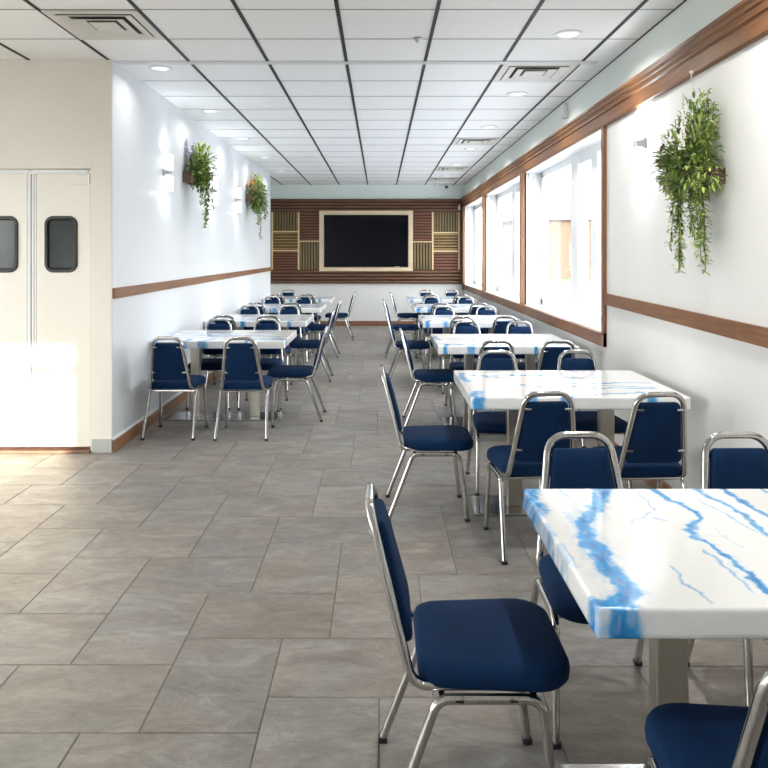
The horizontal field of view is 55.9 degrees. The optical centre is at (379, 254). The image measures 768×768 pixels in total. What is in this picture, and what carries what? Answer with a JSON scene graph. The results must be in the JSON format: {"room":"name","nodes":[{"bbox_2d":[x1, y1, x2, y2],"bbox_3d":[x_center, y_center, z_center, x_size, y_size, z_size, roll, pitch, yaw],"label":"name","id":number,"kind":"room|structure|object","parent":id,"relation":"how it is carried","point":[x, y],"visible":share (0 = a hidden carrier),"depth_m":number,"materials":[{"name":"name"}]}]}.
{"room":"eatery","nodes":[
{"label":"eatery","id":0,"kind":"room"},
{"bbox_2d":[0,170,89,173],"bbox_3d":[-2.705,0.378,5.975,1.139,2.305,0.050,0,0,0],"label":"door frame","id":1,"kind":"structure","parent":0,"point":[30,171],"depth_m":5.95,"materials":[{"name":"beige paint"}]},
{"bbox_2d":[0,59,111,452],"bbox_3d":[-4.139,0.007,5.660,4.121,3.046,0.120,0,0,0],"label":"wall","id":2,"kind":"structure","parent":0,"point":[54,112],"depth_m":5.60,"materials":[{"name":"beige paint"}]},
{"bbox_2d":[0,170,31,446],"bbox_3d":[-2.936,0.413,5.623,0.452,2.147,0.058,0,0,0],"label":"door","id":3,"kind":"structure","parent":2,"relation":"in","point":[15,189],"depth_m":5.61,"materials":[{"name":"beige laminate"}]},
{"bbox_2d":[0,166,90,449],"bbox_3d":[-2.705,0.419,5.651,0.941,2.221,0.118,0,0,0],"label":"trim","id":4,"kind":"structure","parent":2,"relation":"attached to","point":[1,167],"depth_m":5.61,"materials":[{"name":"beige paint"}]},
{"bbox_2d":[0,446,90,452],"bbox_3d":[-2.705,1.520,5.640,0.939,0.020,0.140,0,0,0],"label":"trim","id":5,"kind":"structure","parent":2,"relation":"attached to","point":[31,449],"depth_m":5.59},
{"bbox_2d":[32,170,89,446],"bbox_3d":[-2.475,0.413,5.623,0.452,2.147,0.058,0,0,0],"label":"door","id":6,"kind":"structure","parent":2,"relation":"in","point":[60,202],"depth_m":5.61,"materials":[{"name":"beige laminate"}]},
{"bbox_2d":[92,439,111,452],"bbox_3d":[-4.137,1.478,5.594,4.126,0.105,0.012,0,0,0],"label":"baseboard","id":7,"kind":"structure","parent":2,"relation":"attached to","point":[98,445],"depth_m":5.59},
{"bbox_2d":[112,60,269,437],"bbox_3d":[-2.135,0.007,9.652,0.120,3.046,8.096,0,0,0],"label":"wall","id":8,"kind":"structure","parent":0,"point":[158,234],"depth_m":6.93,"materials":[{"name":"white paint"}]},
{"bbox_2d":[112,371,220,451],"bbox_3d":[-2.066,1.474,9.652,0.018,0.112,8.096,0,0,0],"label":"baseboard","id":9,"kind":"structure","parent":8,"relation":"attached to","point":[118,441],"depth_m":6.48,"materials":[{"name":"brown wood"}]},
{"bbox_2d":[163,154,172,190],"bbox_3d":[-2.039,-0.790,6.950,0.072,0.350,0.100,0,0,0],"label":"wall sconce","id":10,"kind":"object","parent":8,"relation":"attached to","point":[167,172],"visible":1,"depth_m":6.90,"materials":[{"name":"grey metal"}]},
{"bbox_2d":[112,267,271,298],"bbox_3d":[-2.064,0.285,9.652,0.022,0.110,8.096,0,0,0],"label":"trim","id":11,"kind":"structure","parent":8,"relation":"attached to","point":[120,292],"depth_m":7.19,"materials":[{"name":"brown wood"}]},
{"bbox_2d":[183,138,217,228],"bbox_3d":[-1.905,-0.756,7.784,0.341,0.968,0.529,0,0,0],"label":"plant","id":12,"kind":"object","parent":8,"relation":"attached to","point":[199,174],"visible":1,"depth_m":7.69,"materials":[{"name":"green plant"}]},
{"bbox_2d":[211,176,217,204],"bbox_3d":[-2.039,-0.790,8.900,0.072,0.350,0.100,0,0,0],"label":"wall sconce","id":13,"kind":"object","parent":8,"relation":"attached to","point":[215,185],"visible":0.87,"depth_m":8.85,"materials":[{"name":"grey metal"}]},
{"bbox_2d":[235,188,240,211],"bbox_3d":[-2.039,-0.790,10.400,0.072,0.350,0.100,0,0,0],"label":"wall sconce","id":14,"kind":"object","parent":8,"relation":"attached to","point":[237,200],"visible":1,"depth_m":10.35,"materials":[{"name":"grey metal"}]},
{"bbox_2d":[246,172,268,239],"bbox_3d":[-1.911,-0.770,11.306,0.346,1.074,0.537,0,0,2],"label":"plant","id":15,"kind":"object","parent":8,"relation":"attached to","point":[256,196],"visible":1,"depth_m":11.25,"materials":[{"name":"green plant"}]},
{"bbox_2d":[0,0,686,184],"bbox_3d":[-2.150,-1.571,6.710,8.500,0.129,18.220,0,0,0],"label":"ceiling","id":16,"kind":"structure","parent":0,"point":[335,92],"depth_m":5.63,"materials":[{"name":"tile"}]},
{"bbox_2d":[41,10,164,39],"bbox_3d":[-1.800,-1.506,4.765,0.592,0.017,0.592,0,0,0],"label":"ceiling vent","id":17,"kind":"object","parent":16,"relation":"in","point":[84,24],"visible":1,"depth_m":4.72,"materials":[{"name":"metal"}]},
{"bbox_2d":[148,65,172,71],"bbox_3d":[-1.780,-1.510,5.860,0.196,0.011,0.196,0,0,0],"label":"recessed light","id":18,"kind":"object","parent":16,"relation":"in","point":[158,68],"visible":1,"depth_m":5.86,"materials":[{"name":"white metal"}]},
{"bbox_2d":[201,109,219,112],"bbox_3d":[-1.780,-1.510,7.600,0.196,0.011,0.196,0,0,0],"label":"recessed light","id":19,"kind":"object","parent":16,"relation":"in","point":[202,110],"visible":1,"depth_m":7.58,"materials":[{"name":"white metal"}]},
{"bbox_2d":[235,137,250,139],"bbox_3d":[-1.780,-1.510,9.400,0.196,0.011,0.196,0,0,0],"label":"recessed light","id":20,"kind":"object","parent":16,"relation":"in","point":[237,138],"visible":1,"depth_m":9.38,"materials":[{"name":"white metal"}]},
{"bbox_2d":[428,177,460,180],"bbox_3d":[1.276,-1.506,14.405,0.592,0.017,0.592,0,0,0],"label":"ceiling vent","id":21,"kind":"object","parent":16,"relation":"in","point":[431,178],"visible":1,"depth_m":14.30,"materials":[{"name":"metal"}]},
{"bbox_2d":[435,167,470,170],"bbox_3d":[1.276,-1.506,12.695,0.592,0.017,0.592,0,0,0],"label":"ceiling vent","id":22,"kind":"object","parent":16,"relation":"in","point":[437,168],"visible":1,"depth_m":12.65,"materials":[{"name":"metal"}]},
{"bbox_2d":[452,138,501,144],"bbox_3d":[1.276,-1.506,9.645,0.592,0.017,0.592,0,0,0],"label":"ceiling vent","id":23,"kind":"object","parent":16,"relation":"in","point":[458,141],"visible":1,"depth_m":9.57,"materials":[{"name":"metal"}]},
{"bbox_2d":[481,125,496,128],"bbox_3d":[1.290,-1.510,8.550,0.196,0.011,0.196,0,0,0],"label":"recessed light","id":24,"kind":"object","parent":16,"relation":"in","point":[486,126],"visible":1,"depth_m":8.53,"materials":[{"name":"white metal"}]},
{"bbox_2d":[507,91,527,96],"bbox_3d":[1.290,-1.510,6.800,0.196,0.011,0.196,0,0,0],"label":"recessed light","id":25,"kind":"object","parent":16,"relation":"in","point":[518,93],"visible":1,"depth_m":6.79,"materials":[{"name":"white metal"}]},
{"bbox_2d":[492,64,578,81],"bbox_3d":[1.276,-1.506,6.005,0.592,0.017,0.592,0,0,0],"label":"ceiling vent","id":26,"kind":"object","parent":16,"relation":"in","point":[508,72],"visible":1,"depth_m":5.97,"materials":[{"name":"metal"}]},
{"bbox_2d":[553,30,582,38],"bbox_3d":[1.290,-1.510,4.960,0.196,0.011,0.196,0,0,0],"label":"recessed light","id":27,"kind":"object","parent":16,"relation":"in","point":[564,34],"visible":1,"depth_m":4.96,"materials":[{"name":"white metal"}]},
{"bbox_2d":[270,185,463,320],"bbox_3d":[-0.275,0.007,15.680,4.750,3.046,0.121,0,0,0],"label":"wall","id":28,"kind":"structure","parent":0,"point":[367,305],"depth_m":15.62,"materials":[{"name":"white paint"}]},
{"bbox_2d":[270,199,461,282],"bbox_3d":[-0.362,-0.296,15.565,4.277,1.820,0.109,0,0,0],"label":"panel","id":29,"kind":"object","parent":28,"relation":"attached to","point":[296,225],"visible":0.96,"depth_m":15.54,"materials":[{"name":"brown wood"}]},
{"bbox_2d":[324,215,407,266],"bbox_3d":[-0.299,-0.299,15.551,1.813,1.124,0.058,0,0,0],"label":"television","id":30,"kind":"object","parent":29,"relation":"attached to","point":[349,240],"visible":1,"depth_m":15.52,"materials":[{"name":"black glass"}]},
{"bbox_2d":[319,211,412,270],"bbox_3d":[-0.298,-0.301,15.550,2.009,1.301,0.080,0,0,0],"label":"picture frame","id":31,"kind":"object","parent":29,"relation":"on","point":[321,213],"depth_m":15.51,"materials":[{"name":"beige wood"}]},
{"bbox_2d":[321,321,419,325],"bbox_3d":[-0.375,1.478,15.611,4.350,0.105,0.018,0,0,0],"label":"baseboard","id":32,"kind":"structure","parent":28,"relation":"attached to","point":[338,323],"depth_m":15.60,"materials":[{"name":"brown wood"}]},
{"bbox_2d":[0,326,767,767],"bbox_3d":[-2.037,1.605,6.725,9.474,0.150,18.892,0,0,0],"label":"floor","id":33,"kind":"structure","parent":0,"point":[168,599],"depth_m":3.21,"materials":[{"name":"tile"}]},
{"bbox_2d":[140,336,207,440],"bbox_3d":[-1.750,1.099,6.199,0.450,0.862,0.552,0,0,1],"label":"dining chair","id":34,"kind":"object","parent":33,"relation":"on","point":[169,368],"visible":1,"depth_m":6.00,"materials":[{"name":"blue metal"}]},
{"bbox_2d":[185,318,237,409],"bbox_3d":[-1.700,1.099,7.371,0.450,0.862,0.552,0,0,0],"label":"dining chair","id":35,"kind":"object","parent":33,"relation":"on","point":[207,364],"visible":0.43,"depth_m":7.40,"materials":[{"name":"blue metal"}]},
{"bbox_2d":[204,315,236,386],"bbox_3d":[-1.745,1.099,8.299,0.450,0.862,0.552,0,0,0],"label":"dining chair","id":36,"kind":"object","parent":33,"relation":"on","point":[234,327],"visible":0.23,"depth_m":8.05,"materials":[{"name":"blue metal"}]},
{"bbox_2d":[154,330,296,420],"bbox_3d":[-1.460,1.153,6.990,1.200,0.755,0.980,0,0,0],"label":"dining table","id":37,"kind":"object","parent":33,"relation":"on","point":[195,340],"visible":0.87,"depth_m":6.80,"materials":[{"name":"white stone"}]},
{"bbox_2d":[213,337,274,440],"bbox_3d":[-1.150,1.099,6.179,0.450,0.862,0.552,0,0,-1],"label":"dining chair","id":38,"kind":"object","parent":33,"relation":"on","point":[242,374],"visible":1,"depth_m":5.98,"materials":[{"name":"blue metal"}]},
{"bbox_2d":[225,305,263,369],"bbox_3d":[-1.750,1.099,9.421,0.450,0.862,0.552,0,0,0],"label":"dining chair","id":39,"kind":"object","parent":33,"relation":"on","point":[241,311],"visible":0.19,"depth_m":9.64,"materials":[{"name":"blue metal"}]},
{"bbox_2d":[204,314,313,380],"bbox_3d":[-1.460,1.153,8.950,1.200,0.755,0.980,0,0,0],"label":"dining table","id":40,"kind":"object","parent":33,"relation":"on","point":[242,320],"visible":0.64,"depth_m":8.82,"materials":[{"name":"white stone"}]},
{"bbox_2d":[246,302,275,357],"bbox_3d":[-1.760,1.099,10.459,0.450,0.862,0.552,0,0,0],"label":"dining chair","id":41,"kind":"object","parent":33,"relation":"on","point":[261,308],"visible":0.12,"depth_m":10.20,"materials":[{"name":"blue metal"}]},
{"bbox_2d":[237,318,287,409],"bbox_3d":[-1.190,1.099,7.371,0.450,0.862,0.552,0,0,0],"label":"dining chair","id":42,"kind":"object","parent":33,"relation":"on","point":[266,364],"visible":0.48,"depth_m":7.52,"materials":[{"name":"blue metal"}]},
{"bbox_2d":[263,296,280,313],"bbox_3d":[-1.760,1.099,11.521,0.450,0.862,0.552,0,0,0],"label":"dining chair","id":43,"kind":"object","parent":33,"relation":"on","point":[265,301],"visible":0.13,"depth_m":11.74,"materials":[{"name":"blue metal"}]},
{"bbox_2d":[256,315,292,391],"bbox_3d":[-1.250,1.099,8.299,0.450,0.862,0.552,0,0,0],"label":"dining chair","id":44,"kind":"object","parent":33,"relation":"on","point":[287,349],"visible":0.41,"depth_m":8.15,"materials":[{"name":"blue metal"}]},
{"bbox_2d":[269,294,284,303],"bbox_3d":[-1.770,1.099,12.619,0.450,0.862,0.552,0,0,0],"label":"dining chair","id":45,"kind":"object","parent":33,"relation":"on","point":[282,299],"visible":0.12,"depth_m":12.36,"materials":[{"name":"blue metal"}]},
{"bbox_2d":[238,304,325,356],"bbox_3d":[-1.460,1.153,11.000,1.200,0.755,0.980,0,0,0],"label":"dining table","id":46,"kind":"object","parent":33,"relation":"on","point":[270,308],"visible":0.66,"depth_m":10.84,"materials":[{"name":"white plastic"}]},
{"bbox_2d":[267,305,304,374],"bbox_3d":[-1.220,1.099,9.421,0.450,0.862,0.552,0,0,0],"label":"dining chair","id":47,"kind":"object","parent":33,"relation":"on","point":[283,311],"visible":0.27,"depth_m":9.60,"materials":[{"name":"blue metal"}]},
{"bbox_2d":[281,289,294,295],"bbox_3d":[-1.780,1.099,13.761,0.450,0.862,0.552,0,0,0],"label":"dining chair","id":48,"kind":"object","parent":33,"relation":"on","point":[283,293],"visible":0.16,"depth_m":13.99,"materials":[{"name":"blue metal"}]},
{"bbox_2d":[276,302,309,362],"bbox_3d":[-1.250,1.099,10.459,0.450,0.862,0.552,0,0,0],"label":"dining chair","id":49,"kind":"object","parent":33,"relation":"on","point":[304,330],"visible":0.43,"depth_m":10.27,"materials":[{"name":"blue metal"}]},
{"bbox_2d":[268,325,328,421],"bbox_3d":[-0.764,1.099,6.840,0.552,0.862,0.450,0,0,0],"label":"dining chair","id":50,"kind":"object","parent":33,"relation":"on","point":[279,371],"visible":0.98,"depth_m":6.68,"materials":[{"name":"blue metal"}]},
{"bbox_2d":[263,296,334,339],"bbox_3d":[-1.460,1.153,13.200,1.200,0.755,0.980,0,0,0],"label":"dining table","id":51,"kind":"object","parent":33,"relation":"on","point":[318,299],"visible":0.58,"depth_m":12.88,"materials":[{"name":"white stone"}]},
{"bbox_2d":[295,296,315,352],"bbox_3d":[-1.250,1.099,11.521,0.450,0.862,0.552,0,0,0],"label":"dining chair","id":52,"kind":"object","parent":33,"relation":"on","point":[296,300],"visible":0.21,"depth_m":11.73,"materials":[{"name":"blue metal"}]},
{"bbox_2d":[299,294,321,339],"bbox_3d":[-1.250,1.099,12.619,0.450,0.862,0.552,0,0,0],"label":"dining chair","id":53,"kind":"object","parent":33,"relation":"on","point":[317,317],"visible":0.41,"depth_m":12.42,"materials":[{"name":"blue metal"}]},
{"bbox_2d":[289,309,335,381],"bbox_3d":[-0.829,1.099,8.940,0.552,0.862,0.450,0,0,0],"label":"dining chair","id":54,"kind":"object","parent":33,"relation":"on","point":[310,345],"visible":0.74,"depth_m":8.76,"materials":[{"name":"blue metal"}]},
{"bbox_2d":[307,299,341,357],"bbox_3d":[-0.859,1.099,10.990,0.552,0.862,0.450,0,0,0],"label":"dining chair","id":55,"kind":"object","parent":33,"relation":"on","point":[314,328],"visible":0.75,"depth_m":10.82,"materials":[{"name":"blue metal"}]},
{"bbox_2d":[325,292,355,339],"bbox_3d":[-0.719,1.099,13.190,0.552,0.862,0.450,0,0,0],"label":"dining chair","id":56,"kind":"object","parent":33,"relation":"on","point":[341,316],"visible":0.69,"depth_m":13.02,"materials":[{"name":"silver metal"}]},
{"bbox_2d":[382,299,418,357],"bbox_3d":[0.314,1.099,10.990,0.552,0.862,0.450,0,0,0],"label":"dining chair","id":57,"kind":"object","parent":33,"relation":"on","point":[406,328],"visible":0.84,"depth_m":10.80,"materials":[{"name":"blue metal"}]},
{"bbox_2d":[390,292,419,332],"bbox_3d":[0.449,1.099,13.150,0.552,0.862,0.450,0,0,0],"label":"dining chair","id":58,"kind":"object","parent":33,"relation":"on","point":[402,316],"visible":0.85,"depth_m":12.97,"materials":[{"name":"silver metal"}]},
{"bbox_2d":[384,309,429,379],"bbox_3d":[0.329,1.099,8.860,0.552,0.862,0.450,0,0,0],"label":"dining chair","id":59,"kind":"object","parent":33,"relation":"on","point":[413,344],"visible":0.91,"depth_m":8.69,"materials":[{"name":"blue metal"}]},
{"bbox_2d":[414,290,432,334],"bbox_3d":[0.880,1.099,13.661,0.450,0.862,0.552,0,0,0],"label":"dining chair","id":60,"kind":"object","parent":33,"relation":"on","point":[420,293],"visible":0.21,"depth_m":13.88,"materials":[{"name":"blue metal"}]},
{"bbox_2d":[380,364,473,521],"bbox_3d":[0.274,1.099,4.360,0.552,0.862,0.450,0,0,0],"label":"dining chair","id":61,"kind":"object","parent":33,"relation":"on","point":[454,438],"visible":0.98,"depth_m":4.20,"materials":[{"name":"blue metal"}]},
{"bbox_2d":[416,294,438,339],"bbox_3d":[0.860,1.099,12.529,0.450,0.862,0.552,0,0,-1],"label":"dining chair","id":62,"kind":"object","parent":33,"relation":"on","point":[417,332],"visible":0.24,"depth_m":12.27,"materials":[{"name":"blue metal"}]},
{"bbox_2d":[399,328,457,427],"bbox_3d":[0.449,1.099,6.610,0.552,0.862,0.450,0,0,0],"label":"dining chair","id":63,"kind":"object","parent":33,"relation":"on","point":[426,377],"visible":0.91,"depth_m":6.44,"materials":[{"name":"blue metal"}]},
{"bbox_2d":[417,296,439,352],"bbox_3d":[0.830,1.099,11.431,0.450,0.862,0.552,0,0,0],"label":"dining chair","id":64,"kind":"object","parent":33,"relation":"on","point":[437,298],"visible":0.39,"depth_m":11.64,"materials":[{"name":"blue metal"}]},
{"bbox_2d":[423,303,455,363],"bbox_3d":[0.850,1.099,10.379,0.450,0.862,0.552,0,0,0],"label":"dining chair","id":65,"kind":"object","parent":33,"relation":"on","point":[427,331],"visible":0.35,"depth_m":10.16,"materials":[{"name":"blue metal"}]},
{"bbox_2d":[406,296,476,339],"bbox_3d":[1.095,1.153,13.150,1.200,0.755,0.980,0,0,0],"label":"dining table","id":66,"kind":"object","parent":33,"relation":"on","point":[410,299],"visible":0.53,"depth_m":12.88,"materials":[{"name":"white stone"}]},
{"bbox_2d":[427,306,463,368],"bbox_3d":[0.840,1.099,9.281,0.450,0.862,0.552,0,0,0],"label":"dining chair","id":67,"kind":"object","parent":33,"relation":"on","point":[438,312],"visible":0.3,"depth_m":9.45,"materials":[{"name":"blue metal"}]},
{"bbox_2d":[444,290,458,303],"bbox_3d":[1.380,1.099,13.661,0.450,0.862,0.552,0,0,-1],"label":"dining chair","id":68,"kind":"object","parent":33,"relation":"on","point":[445,293],"visible":0.15,"depth_m":13.88,"materials":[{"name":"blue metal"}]},
{"bbox_2d":[411,304,495,356],"bbox_3d":[1.095,1.153,11.000,1.200,0.755,0.980,0,0,0],"label":"dining table","id":69,"kind":"object","parent":33,"relation":"on","point":[417,308],"visible":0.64,"depth_m":10.88,"materials":[{"name":"white stone"}]},
{"bbox_2d":[438,316,477,393],"bbox_3d":[0.900,1.099,8.179,0.450,0.862,0.552,0,0,-1],"label":"dining chair","id":70,"kind":"object","parent":33,"relation":"on","point":[442,356],"visible":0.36,"depth_m":7.93,"materials":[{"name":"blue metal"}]},
{"bbox_2d":[452,294,468,314],"bbox_3d":[1.380,1.099,12.529,0.450,0.862,0.552,0,0,0],"label":"dining chair","id":71,"kind":"object","parent":33,"relation":"on","point":[455,296],"visible":0.13,"depth_m":12.27,"materials":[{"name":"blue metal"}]},
{"bbox_2d":[456,296,473,314],"bbox_3d":[1.385,1.099,11.431,0.450,0.862,0.552,0,0,-1],"label":"dining chair","id":72,"kind":"object","parent":33,"relation":"on","point":[471,301],"visible":0.16,"depth_m":11.65,"materials":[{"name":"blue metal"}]},
{"bbox_2d":[365,482,569,767],"bbox_3d":[0.234,1.099,2.065,0.552,0.862,0.450,0,0,0],"label":"dining chair","id":73,"kind":"object","parent":33,"relation":"on","point":[498,644],"visible":1,"depth_m":1.94,"materials":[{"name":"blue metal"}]},
{"bbox_2d":[444,321,494,415],"bbox_3d":[0.880,1.099,7.111,0.450,0.862,0.552,0,0,0],"label":"dining chair","id":74,"kind":"object","parent":33,"relation":"on","point":[460,329],"visible":0.39,"depth_m":7.31,"materials":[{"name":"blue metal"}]},
{"bbox_2d":[418,315,525,368],"bbox_3d":[1.095,1.153,8.850,1.200,0.755,0.980,0,0,0],"label":"dining table","id":75,"kind":"object","parent":33,"relation":"on","point":[427,321],"visible":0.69,"depth_m":8.69,"materials":[{"name":"white stone"}]},
{"bbox_2d":[461,303,488,358],"bbox_3d":[1.390,1.099,10.379,0.450,0.862,0.552,0,0,0],"label":"dining chair","id":76,"kind":"object","parent":33,"relation":"on","point":[472,311],"visible":0.18,"depth_m":10.12,"materials":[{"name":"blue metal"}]},
{"bbox_2d":[475,306,496,361],"bbox_3d":[1.405,1.099,9.281,0.450,0.862,0.552,0,0,-1],"label":"dining chair","id":77,"kind":"object","parent":33,"relation":"on","point":[480,312],"visible":0.18,"depth_m":9.49,"materials":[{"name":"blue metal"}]},
{"bbox_2d":[462,340,513,432],"bbox_3d":[0.920,1.099,5.949,0.450,0.862,0.552,0,0,0],"label":"dining chair","id":78,"kind":"object","parent":33,"relation":"on","point":[483,348],"visible":0.11,"depth_m":5.70,"materials":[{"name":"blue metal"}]},
{"bbox_2d":[465,350,540,495],"bbox_3d":[0.822,1.099,4.826,0.450,0.862,0.552,0,0,0],"label":"dining chair","id":79,"kind":"object","parent":33,"relation":"on","point":[486,422],"visible":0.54,"depth_m":4.78,"materials":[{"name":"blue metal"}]},
{"bbox_2d":[430,334,579,425],"bbox_3d":[1.095,1.153,6.620,1.200,0.755,0.980,0,0,0],"label":"dining table","id":80,"kind":"object","parent":33,"relation":"on","point":[530,345],"visible":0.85,"depth_m":6.56,"materials":[{"name":"white stone"}]},
{"bbox_2d":[491,316,521,361],"bbox_3d":[1.380,1.099,8.179,0.450,0.862,0.552,0,0,1],"label":"dining chair","id":81,"kind":"object","parent":33,"relation":"on","point":[500,326],"visible":0.16,"depth_m":7.93,"materials":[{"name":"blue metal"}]},
{"bbox_2d":[506,321,538,369],"bbox_3d":[1.420,1.099,7.091,0.450,0.862,0.552,0,0,-1],"label":"dining chair","id":82,"kind":"object","parent":33,"relation":"on","point":[512,330],"visible":0.2,"depth_m":7.30,"materials":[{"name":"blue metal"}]},
{"bbox_2d":[483,391,576,564],"bbox_3d":[0.810,1.099,3.819,0.450,0.862,0.552,0,0,-4],"label":"dining chair","id":83,"kind":"object","parent":33,"relation":"on","point":[537,421],"visible":0.59,"depth_m":3.61,"materials":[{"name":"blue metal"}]},
{"bbox_2d":[537,340,585,447],"bbox_3d":[1.400,1.099,5.949,0.450,0.862,0.552,0,0,-1],"label":"dining chair","id":84,"kind":"object","parent":33,"relation":"on","point":[548,357],"visible":0.19,"depth_m":5.70,"materials":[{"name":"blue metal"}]},
{"bbox_2d":[454,370,690,515],"bbox_3d":[1.095,1.153,4.400,1.200,0.755,0.930,0,0,0],"label":"dining table","id":85,"kind":"object","parent":33,"relation":"on","point":[603,391],"visible":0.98,"depth_m":4.33,"materials":[{"name":"white stone"}]},
{"bbox_2d":[557,350,631,488],"bbox_3d":[1.390,1.099,4.841,0.450,0.862,0.552,0,0,-1],"label":"dining chair","id":86,"kind":"object","parent":33,"relation":"on","point":[584,420],"visible":0.33,"depth_m":4.86,"materials":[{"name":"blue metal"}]},
{"bbox_2d":[530,431,688,749],"bbox_3d":[0.752,1.099,2.476,0.450,0.862,0.552,0,0,0],"label":"dining chair","id":87,"kind":"object","parent":33,"relation":"on","point":[571,468],"visible":0.47,"depth_m":2.67,"materials":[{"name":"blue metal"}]},
{"bbox_2d":[592,391,687,488],"bbox_3d":[1.360,1.099,3.799,0.450,0.862,0.552,0,0,-3],"label":"dining chair","id":88,"kind":"object","parent":33,"relation":"on","point":[655,438],"visible":0.59,"depth_m":3.59,"materials":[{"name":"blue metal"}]},
{"bbox_2d":[524,489,767,767],"bbox_3d":[1.075,1.153,1.994,1.200,0.755,0.820,0,0,0],"label":"dining table","id":89,"kind":"object","parent":33,"relation":"on","point":[668,568],"visible":1,"depth_m":1.90,"materials":[{"name":"white stone"}]},
{"bbox_2d":[644,670,767,767],"bbox_3d":[0.800,1.099,1.461,0.450,0.862,0.552,0,0,6],"label":"dining chair","id":90,"kind":"object","parent":33,"relation":"on","point":[678,735],"visible":1,"depth_m":1.58,"materials":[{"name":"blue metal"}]},
{"bbox_2d":[688,431,767,706],"bbox_3d":[1.352,1.099,2.476,0.450,0.862,0.552,0,0,-1],"label":"dining chair","id":91,"kind":"object","parent":33,"relation":"on","point":[730,468],"visible":0.38,"depth_m":2.68,"materials":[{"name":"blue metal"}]},
{"bbox_2d":[463,0,767,488],"bbox_3d":[1.925,0.007,6.710,0.250,3.046,17.820,0,0,0],"label":"wall","id":92,"kind":"structure","parent":0,"point":[725,379],"depth_m":4.27,"materials":[{"name":"white paint"}]},
{"bbox_2d":[462,207,464,288],"bbox_3d":[1.778,-0.147,15.435,0.045,1.755,0.270,0,0,0],"label":"trim","id":93,"kind":"structure","parent":92,"relation":"attached to","point":[463,208],"depth_m":15.30,"materials":[{"name":"brown wood"}]},
{"bbox_2d":[465,197,481,289],"bbox_3d":[1.929,-0.201,13.860,0.282,1.654,2.880,0,0,0],"label":"window","id":94,"kind":"structure","parent":92,"relation":"in","point":[477,204],"depth_m":15.21,"materials":[{"name":"white plastic"}]},
{"bbox_2d":[482,195,485,291],"bbox_3d":[1.785,-0.198,12.380,0.070,1.655,0.080,0,0,0],"label":"trim","id":95,"kind":"structure","parent":92,"relation":"attached to","point":[483,196],"depth_m":12.34,"materials":[{"name":"brown wood"}]},
{"bbox_2d":[485,176,519,303],"bbox_3d":[1.929,-0.201,10.700,0.282,1.654,3.280,0,0,0],"label":"window","id":96,"kind":"structure","parent":92,"relation":"in","point":[512,187],"depth_m":10.88,"materials":[{"name":"white glass"}]},
{"bbox_2d":[520,173,525,305],"bbox_3d":[1.785,-0.198,9.020,0.070,1.655,0.080,0,0,0],"label":"trim","id":97,"kind":"structure","parent":92,"relation":"attached to","point":[522,175],"depth_m":8.98,"materials":[{"name":"brown wood"}]},
{"bbox_2d":[463,284,606,346],"bbox_3d":[1.780,0.677,10.655,0.040,0.111,9.830,0,0,0],"label":"trim","id":98,"kind":"structure","parent":92,"relation":"attached to","point":[594,336],"depth_m":7.57,"materials":[{"name":"brown wood"}]},
{"bbox_2d":[524,130,600,331],"bbox_3d":[1.929,-0.201,7.390,0.282,1.654,3.180,0,0,0],"label":"window","id":99,"kind":"structure","parent":92,"relation":"in","point":[586,151],"depth_m":7.22,"materials":[{"name":"white glass"}]},
{"bbox_2d":[561,103,567,117],"bbox_3d":[1.792,-1.400,7.020,0.056,0.140,0.070,0,0,0],"label":"security sensor mount","id":100,"kind":"object","parent":92,"relation":"attached to","point":[564,113],"visible":1,"depth_m":6.99,"materials":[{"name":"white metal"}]},
{"bbox_2d":[601,126,606,346],"bbox_3d":[1.786,-0.147,5.770,0.028,1.755,0.060,0,0,0],"label":"trim","id":101,"kind":"structure","parent":92,"relation":"attached to","point":[603,128],"depth_m":5.74,"materials":[{"name":"brown wood"}]},
{"bbox_2d":[460,0,767,206],"bbox_3d":[1.771,-1.117,6.685,0.098,0.190,17.770,0,0,0],"label":"trim","id":102,"kind":"structure","parent":92,"relation":"attached to","point":[745,23],"depth_m":4.59,"materials":[{"name":"brown wood"}]},
{"bbox_2d":[575,410,673,488],"bbox_3d":[1.792,1.480,6.700,0.016,0.100,17.800,0,0,0],"label":"baseboard","id":103,"kind":"structure","parent":92,"relation":"attached to","point":[652,483],"depth_m":4.70,"materials":[{"name":"brown wood"}]},
{"bbox_2d":[631,117,645,170],"bbox_3d":[1.764,-0.755,4.930,0.072,0.350,0.100,0,0,0],"label":"wall sconce","id":104,"kind":"object","parent":92,"relation":"attached to","point":[639,144],"visible":1,"depth_m":4.88,"materials":[{"name":"grey metal"}]},
{"bbox_2d":[604,293,767,347],"bbox_3d":[1.789,0.407,1.770,0.022,0.206,7.940,0,0,0],"label":"trim","id":105,"kind":"structure","parent":92,"relation":"attached to","point":[757,335],"depth_m":4.05,"materials":[{"name":"brown wood"}]},
{"bbox_2d":[649,70,727,275],"bbox_3d":[1.668,-0.458,3.967,0.275,1.135,0.733,0,0,0],"label":"plant","id":106,"kind":"object","parent":92,"relation":"attached to","point":[680,181],"visible":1,"depth_m":3.86,"materials":[{"name":"green plant"}]},
{"label":"outside","id":107,"kind":"structure","parent":0,"visible":0},
{"bbox_2d":[478,263,590,304],"bbox_3d":[31.200,1.855,60.000,57.600,0.050,200.000,0,0,0],"label":"ground","id":108,"kind":"structure","parent":107,"point":[557,294],"depth_m":36.25,"materials":[{"name":"white"}]},
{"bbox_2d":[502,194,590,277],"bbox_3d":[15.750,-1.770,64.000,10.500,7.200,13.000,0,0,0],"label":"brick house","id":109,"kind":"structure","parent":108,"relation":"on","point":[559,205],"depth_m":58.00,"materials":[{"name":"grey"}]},
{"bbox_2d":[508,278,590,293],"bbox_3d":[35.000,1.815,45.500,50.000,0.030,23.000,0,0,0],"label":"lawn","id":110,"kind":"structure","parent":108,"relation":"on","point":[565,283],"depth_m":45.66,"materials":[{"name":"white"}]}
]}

